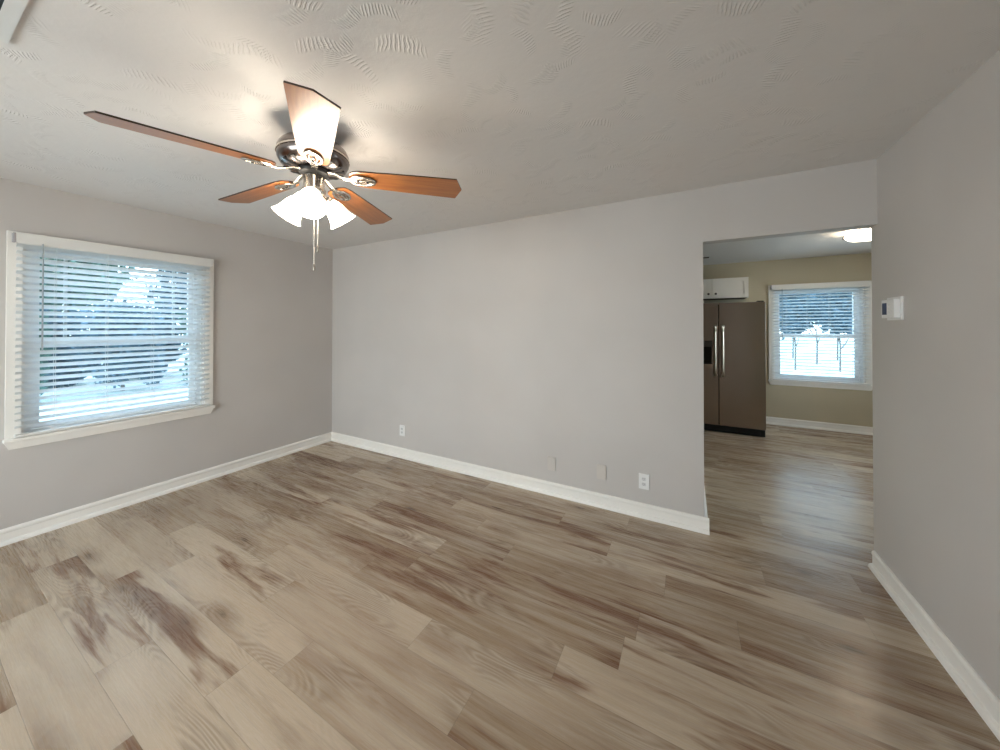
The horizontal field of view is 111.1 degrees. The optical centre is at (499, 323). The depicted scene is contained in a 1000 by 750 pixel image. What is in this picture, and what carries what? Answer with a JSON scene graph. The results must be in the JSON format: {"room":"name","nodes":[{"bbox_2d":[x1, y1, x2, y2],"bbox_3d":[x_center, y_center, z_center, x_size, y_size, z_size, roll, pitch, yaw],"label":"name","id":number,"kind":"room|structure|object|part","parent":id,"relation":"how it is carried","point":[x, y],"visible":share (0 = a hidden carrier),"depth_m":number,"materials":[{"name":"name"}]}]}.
{"room":"empty living room","nodes":[
{"label":"empty living room","id":0,"kind":"room"},
{"bbox_2d":[0,178,332,529],"bbox_3d":[-3.178,0.253,2.681,0.150,2.440,6.400,0,-1,29],"label":"wall","id":1,"kind":"structure","parent":0,"point":[272,312],"depth_m":3.29,"materials":[{"name":"beige paint"}]},
{"bbox_2d":[2,230,214,449],"bbox_3d":[-3.071,0.114,2.813,0.172,1.471,1.158,0,-1,29],"label":"window","id":2,"kind":"structure","parent":1,"relation":"in","point":[11,443],"depth_m":2.47,"materials":[{"name":"white plastic"}]},
{"bbox_3d":[-3.030,0.785,2.785,0.078,0.024,1.158,0,-1,29],"label":"sill","id":3,"kind":"part","parent":2,"relation":"part of","materials":[{"name":"white paint"}]},
{"bbox_2d":[12,232,212,437],"bbox_3d":[-2.999,0.078,2.771,0.074,1.380,1.100,0,-1,29],"label":"window blind","id":4,"kind":"object","parent":2,"relation":"attached to","point":[27,241],"visible":1,"depth_m":2.66,"materials":[{"name":"white plastic"}]},
{"bbox_3d":[-3.183,0.109,2.451,0.056,1.306,0.002,0,-1,29],"label":"ladder cord","id":5,"kind":"part","parent":4,"relation":"part of","materials":[{"name":"white fabric"}]},
{"bbox_3d":[-3.064,0.111,2.671,0.056,1.306,0.002,0,-1,29],"label":"ladder cord","id":6,"kind":"part","parent":4,"relation":"part of","materials":[{"name":"white fabric"}]},
{"bbox_3d":[-3.006,0.759,2.770,0.050,0.018,1.068,0,-1,29],"label":"rail","id":7,"kind":"part","parent":4,"relation":"part of","materials":[{"name":"white plastic"}]},
{"bbox_3d":[-2.939,0.112,2.899,0.056,1.306,0.002,0,-1,29],"label":"ladder cord","id":8,"kind":"part","parent":4,"relation":"part of","materials":[{"name":"white fabric"}]},
{"bbox_3d":[-2.817,0.114,3.123,0.056,1.306,0.002,0,-1,29],"label":"ladder cord","id":9,"kind":"part","parent":4,"relation":"part of","materials":[{"name":"white fabric"}]},
{"bbox_3d":[-3.105,0.109,2.830,0.095,1.330,1.010,0,-1,29],"label":"frame","id":10,"kind":"part","parent":2,"relation":"part of","materials":[{"name":"white plastic"}]},
{"bbox_3d":[-3.104,0.430,2.827,0.030,0.627,0.920,0,-1,29],"label":"sash","id":11,"kind":"part","parent":2,"relation":"part of","materials":[{"name":"white plastic"}]},
{"bbox_3d":[-3.134,-0.185,2.848,0.030,0.683,0.920,0,-1,29],"label":"sash","id":12,"kind":"part","parent":2,"relation":"part of","materials":[{"name":"white plastic"}]},
{"bbox_2d":[0,432,331,546],"bbox_3d":[-3.386,1.416,2.102,0.031,0.105,5.200,0,-1,29],"label":"baseboard","id":13,"kind":"structure","parent":1,"relation":"attached to","point":[29,529],"depth_m":2.83,"materials":[{"name":"white paint"}]},
{"bbox_2d":[0,424,999,749],"bbox_3d":[0.710,1.527,1.913,7.700,0.120,9.100,0,-1,29],"label":"floor","id":14,"kind":"structure","parent":0,"point":[331,595],"depth_m":1.72,"materials":[{"name":"brown wood"}]},
{"bbox_2d":[703,301,765,436],"bbox_3d":[3.223,0.595,5.001,0.925,1.790,0.945,0,-1,29],"label":"refrigerator","id":15,"kind":"object","parent":14,"relation":"on","point":[734,334],"visible":0.66,"depth_m":4.59,"materials":[{"name":"grey metal"}]},
{"bbox_3d":[2.805,0.276,4.786,0.276,0.085,0.005,0,-1,29],"label":"dispenser panel","id":16,"kind":"part","parent":15,"relation":"part of","materials":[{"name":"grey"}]},
{"bbox_3d":[2.822,0.549,4.810,0.406,1.670,0.055,0,-1,29],"label":"freezer door","id":17,"kind":"part","parent":15,"relation":"part of","materials":[{"name":"silver metal"}]},
{"bbox_3d":[2.934,0.368,4.672,0.042,0.710,0.088,0,-1,29],"label":"door handle","id":18,"kind":"part","parent":15,"relation":"part of","materials":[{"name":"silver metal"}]},
{"bbox_3d":[3.011,0.368,4.630,0.042,0.710,0.088,0,-1,29],"label":"door handle","id":19,"kind":"part","parent":15,"relation":"part of","materials":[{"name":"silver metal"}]},
{"bbox_2d":[0,0,999,264],"bbox_3d":[0.710,-1.033,1.933,7.700,0.120,9.100,0,-1,29],"label":"ceiling","id":20,"kind":"structure","parent":0,"point":[534,107],"depth_m":1.44,"materials":[{"name":"white paint"}]},
{"bbox_2d":[0,0,28,43],"bbox_3d":[-1.486,-0.978,0.761,0.800,0.008,0.538,0,-1,29],"label":"ceiling vent","id":21,"kind":"object","parent":20,"relation":"in","point":[11,11],"visible":1,"depth_m":1.08,"materials":[{"name":"white metal"}]},
{"bbox_2d":[84,80,460,270],"bbox_3d":[-0.983,-0.617,1.735,1.374,0.714,1.403,0,-1,29],"label":"ceiling fan","id":22,"kind":"object","parent":20,"relation":"hanging from","point":[311,151],"visible":1,"depth_m":1.65,"materials":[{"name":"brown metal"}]},
{"bbox_3d":[-1.247,-0.738,1.395,0.166,0.007,0.570,16,12,42],"label":"blade","id":23,"kind":"part","parent":22,"relation":"part of","materials":[{"name":"brown wood"}]},
{"bbox_3d":[-1.342,-0.734,1.918,0.570,0.007,0.166,-2,11,26],"label":"blade","id":24,"kind":"part","parent":22,"relation":"part of","materials":[{"name":"brown wood"}]},
{"bbox_3d":[-1.076,-0.574,1.734,0.145,0.151,0.136,0,-1,39],"label":"lamp shade","id":25,"kind":"part","parent":22,"relation":"part of","materials":[{"name":"white glass"}]},
{"bbox_3d":[-0.886,-0.576,1.587,0.145,0.151,0.136,0,-1,36],"label":"lamp shade","id":26,"kind":"part","parent":22,"relation":"part of","materials":[{"name":"white glass"}]},
{"bbox_3d":[-0.720,-0.738,1.323,0.166,0.007,0.570,14,-5,-28],"label":"blade","id":27,"kind":"part","parent":22,"relation":"part of","materials":[{"name":"brown wood"}]},
{"bbox_3d":[-0.843,-0.574,1.829,0.136,0.151,0.145,0,0,6],"label":"lamp shade","id":28,"kind":"part","parent":22,"relation":"part of","materials":[{"name":"white glass"}]},
{"bbox_3d":[-0.874,-0.732,2.171,0.166,0.007,0.570,-12,-4,7],"label":"blade","id":29,"kind":"part","parent":22,"relation":"part of","materials":[{"name":"brown wood"}]},
{"bbox_3d":[-0.489,-0.735,1.803,0.570,0.007,0.166,2,-13,-10],"label":"blade","id":30,"kind":"part","parent":22,"relation":"part of","materials":[{"name":"brown wood"}]},
{"bbox_2d":[842,228,870,241],"bbox_3d":[3.775,-0.912,3.516,0.310,0.096,0.310,0,-1,29],"label":"ceiling light","id":31,"kind":"object","parent":20,"relation":"attached to","point":[865,234],"visible":0.5,"depth_m":3.48,"materials":[{"name":"white glass"}]},
{"bbox_2d":[332,159,877,516],"bbox_3d":[0.062,0.262,3.246,4.994,2.450,0.100,0,-1,29],"label":"wall","id":32,"kind":"structure","parent":0,"point":[574,337],"depth_m":2.94,"materials":[{"name":"beige paint"}]},
{"bbox_2d":[400,425,404,435],"bbox_3d":[-1.084,1.183,3.800,0.074,0.116,0.013,0,-1,29],"label":"electrical outlet","id":33,"kind":"object","parent":32,"relation":"attached to","point":[402,427],"visible":1,"depth_m":3.79,"materials":[{"name":"white plastic"}]},
{"bbox_2d":[331,432,709,534],"bbox_3d":[-0.348,1.426,3.387,4.130,0.105,0.031,0,-1,29],"label":"baseboard","id":34,"kind":"structure","parent":32,"relation":"attached to","point":[700,524],"depth_m":2.97,"materials":[{"name":"white paint"}]},
{"bbox_2d":[548,456,555,470],"bbox_3d":[0.447,1.210,2.965,0.074,0.116,0.012,0,-1,29],"label":"blank wall plate","id":35,"kind":"object","parent":32,"relation":"attached to","point":[551,460],"visible":1,"depth_m":2.96,"materials":[{"name":"grey paint"}]},
{"bbox_2d":[597,464,605,479],"bbox_3d":[0.817,1.194,2.762,0.074,0.116,0.012,0,-1,29],"label":"blank wall plate","id":36,"kind":"object","parent":32,"relation":"attached to","point":[601,469],"visible":1,"depth_m":2.76,"materials":[{"name":"grey paint"}]},
{"bbox_2d":[639,473,648,489],"bbox_3d":[1.096,1.200,2.609,0.074,0.116,0.013,0,-1,29],"label":"electrical outlet","id":37,"kind":"object","parent":32,"relation":"attached to","point":[643,478],"visible":1,"depth_m":2.60,"materials":[{"name":"white plastic"}]},
{"bbox_2d":[703,253,872,426],"bbox_3d":[3.997,0.272,5.227,4.800,2.440,0.150,0,-1,29],"label":"wall","id":38,"kind":"structure","parent":0,"point":[829,405],"depth_m":4.92,"materials":[{"name":"beige paint"}]},
{"bbox_2d":[703,277,748,299],"bbox_3d":[3.286,-0.530,5.330,0.910,0.304,0.361,0,-1,29],"label":"upper cabinet","id":39,"kind":"object","parent":38,"relation":"attached to","point":[722,288],"visible":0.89,"depth_m":5.12,"materials":[{"name":"white paint"}]},
{"bbox_3d":[3.020,-0.532,5.321,0.349,0.198,0.008,0,-1,29],"label":"door panel","id":40,"kind":"part","parent":39,"relation":"part of","materials":[{"name":"white paint"}]},
{"bbox_3d":[3.018,-0.532,5.317,0.447,0.296,0.018,0,-1,29],"label":"door","id":41,"kind":"part","parent":39,"relation":"part of","materials":[{"name":"white paint"}]},
{"bbox_3d":[3.423,-0.534,5.100,0.349,0.198,0.008,0,-1,29],"label":"door panel","id":42,"kind":"part","parent":39,"relation":"part of","materials":[{"name":"white paint"}]},
{"bbox_2d":[766,416,872,434],"bbox_3d":[3.954,1.439,5.138,4.800,0.105,0.031,0,-1,29],"label":"baseboard","id":43,"kind":"structure","parent":38,"relation":"attached to","point":[865,430],"depth_m":4.83,"materials":[{"name":"white paint"}]},
{"bbox_2d":[768,285,872,390],"bbox_3d":[4.527,0.163,4.902,1.128,1.476,0.172,0,-1,29],"label":"window","id":44,"kind":"structure","parent":38,"relation":"in","point":[772,374],"depth_m":4.79,"materials":[{"name":"white plastic"}]},
{"bbox_3d":[4.560,-0.141,4.968,0.890,0.678,0.030,0,-1,29],"label":"sash","id":45,"kind":"part","parent":44,"relation":"part of","materials":[{"name":"white plastic"}]},
{"bbox_3d":[4.544,0.476,4.933,0.890,0.637,0.030,0,-1,29],"label":"sash","id":46,"kind":"part","parent":44,"relation":"part of","materials":[{"name":"white plastic"}]},
{"bbox_3d":[4.505,0.836,4.856,1.128,0.024,0.078,0,-1,29],"label":"sill","id":47,"kind":"part","parent":44,"relation":"part of","materials":[{"name":"white paint"}]},
{"bbox_2d":[770,280,871,385],"bbox_3d":[4.488,0.124,4.829,1.073,1.400,0.074,0,-1,29],"label":"window blind","id":48,"kind":"object","parent":44,"relation":"attached to","point":[850,284],"visible":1,"depth_m":4.82,"materials":[{"name":"white plastic"}]},
{"bbox_3d":[4.385,0.158,4.895,0.002,1.326,0.056,0,-1,29],"label":"ladder cord","id":49,"kind":"part","parent":48,"relation":"part of","materials":[{"name":"white fabric"}]},
{"bbox_3d":[4.492,0.815,4.831,1.041,0.018,0.050,0,-1,29],"label":"rail","id":50,"kind":"part","parent":48,"relation":"part of","materials":[{"name":"white plastic"}]},
{"bbox_3d":[4.596,0.157,4.780,0.002,1.326,0.056,0,-1,29],"label":"ladder cord","id":51,"kind":"part","parent":48,"relation":"part of","materials":[{"name":"white fabric"}]},
{"bbox_2d":[871,50,999,699],"bbox_3d":[1.046,0.230,-0.266,0.120,2.440,5.280,0,-1,29],"label":"wall","id":52,"kind":"structure","parent":0,"point":[935,240],"depth_m":1.49,"materials":[{"name":"beige paint"}]},
{"bbox_2d":[882,296,903,319],"bbox_3d":[2.112,-0.082,1.849,0.034,0.124,0.150,0,-1,29],"label":"thermostat","id":53,"kind":"object","parent":52,"relation":"attached to","point":[892,308],"visible":1,"depth_m":1.81,"materials":[{"name":"white plastic"}]},
{"bbox_2d":[868,550,999,741],"bbox_3d":[0.977,1.398,-0.243,0.031,0.105,5.268,0,-1,29],"label":"baseboard","id":54,"kind":"structure","parent":52,"relation":"attached to","point":[982,698],"depth_m":1.49,"materials":[{"name":"white paint"}]},
{"bbox_3d":[1.730,0.256,3.075,0.115,2.440,1.200,0,-1,29],"label":"wall","id":55,"kind":"structure","parent":0,"visible":0},
{"bbox_2d":[704,486,707,517],"bbox_3d":[1.770,1.423,2.987,0.031,0.105,1.300,0,-1,29],"label":"baseboard","id":56,"kind":"structure","parent":55,"relation":"attached to","point":[705,505],"depth_m":2.64,"materials":[{"name":"white paint"}]},
{"label":"outside","id":57,"kind":"structure","parent":0,"visible":0},
{"bbox_2d":[39,338,853,420],"bbox_3d":[11.826,2.222,19.537,130.000,0.100,140.000,0,-1,29],"label":"ground","id":58,"kind":"structure","parent":57,"point":[783,362],"depth_m":14.07,"materials":[{"name":"white snow"}]},
{"bbox_2d":[39,309,56,395],"bbox_3d":[-13.350,0.720,8.969,2.015,2.965,2.167,0,-1,29],"label":"shrub","id":59,"kind":"object","parent":58,"relation":"on","point":[40,316],"visible":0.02,"depth_m":9.42,"materials":[{"name":"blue plant"}]},
{"bbox_2d":[39,302,88,388],"bbox_3d":[-15.322,0.718,11.569,2.382,3.397,2.229,0,-1,29],"label":"shrub","id":60,"kind":"object","parent":58,"relation":"on","point":[53,329],"visible":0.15,"depth_m":11.61,"materials":[{"name":"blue plant"}]},
{"bbox_2d":[39,257,142,336],"bbox_3d":[-17.459,-0.892,13.916,3.893,6.206,3.790,0,0,24],"label":"leafy tree","id":61,"kind":"object","parent":58,"relation":"on","point":[47,297],"visible":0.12,"depth_m":13.62,"materials":[{"name":"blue plant"}]},
{"bbox_2d":[70,294,166,390],"bbox_3d":[-12.345,0.626,11.194,2.198,3.128,2.062,0,-1,29],"label":"shrub","id":62,"kind":"object","parent":58,"relation":"on","point":[94,311],"visible":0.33,"depth_m":10.78,"materials":[{"name":"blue plant"}]},
{"bbox_2d":[128,301,186,377],"bbox_3d":[-14.187,0.645,13.956,2.397,3.162,2.308,0,-1,29],"label":"shrub","id":63,"kind":"object","parent":58,"relation":"on","point":[171,344],"visible":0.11,"depth_m":13.88,"materials":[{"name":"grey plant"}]},
{"bbox_2d":[142,270,186,318],"bbox_3d":[-15.880,-1.478,18.049,3.900,7.442,3.830,0,-1,29],"label":"leafy tree","id":64,"kind":"object","parent":58,"relation":"on","point":[158,270],"visible":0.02,"depth_m":17.03,"materials":[{"name":"grey plant"}]},
{"bbox_2d":[175,308,187,383],"bbox_3d":[-10.999,0.765,13.268,2.158,3.422,2.350,0,-1,29],"label":"shrub","id":65,"kind":"object","parent":58,"relation":"on","point":[180,308],"visible":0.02,"depth_m":12.48,"materials":[{"name":"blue plant"}]},
{"bbox_2d":[779,294,814,369],"bbox_3d":[13.924,-0.057,16.145,1.479,4.566,1.466,0,-1,29],"label":"leafy tree","id":66,"kind":"object","parent":58,"relation":"on","point":[789,307],"visible":0.41,"depth_m":15.82,"materials":[{"name":"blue plant"}]},
{"bbox_2d":[792,332,803,357],"bbox_3d":[18.778,-0.447,21.984,1.836,5.438,1.939,0,-1,29],"label":"leafy tree","id":67,"kind":"object","parent":58,"relation":"on","point":[802,332],"visible":0.02,"depth_m":21.97,"materials":[{"name":"grey plant"}]},
{"bbox_2d":[803,293,831,362],"bbox_3d":[16.967,-0.208,18.494,1.757,4.905,1.704,0,-1,29],"label":"leafy tree","id":68,"kind":"object","parent":58,"relation":"on","point":[815,300],"visible":0.26,"depth_m":18.19,"materials":[{"name":"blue plant"}]},
{"bbox_2d":[822,325,841,359],"bbox_3d":[20.646,-0.423,21.002,2.065,5.375,1.969,0,-1,29],"label":"leafy tree","id":69,"kind":"object","parent":58,"relation":"on","point":[834,325],"visible":0.02,"depth_m":20.95,"materials":[{"name":"grey plant"}]},
{"bbox_2d":[819,292,852,371],"bbox_3d":[15.215,-0.151,15.406,1.433,4.744,1.501,0,-1,29],"label":"leafy tree","id":70,"kind":"object","parent":58,"relation":"on","point":[842,296],"visible":0.35,"depth_m":15.22,"materials":[{"name":"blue plant"}]}
]}

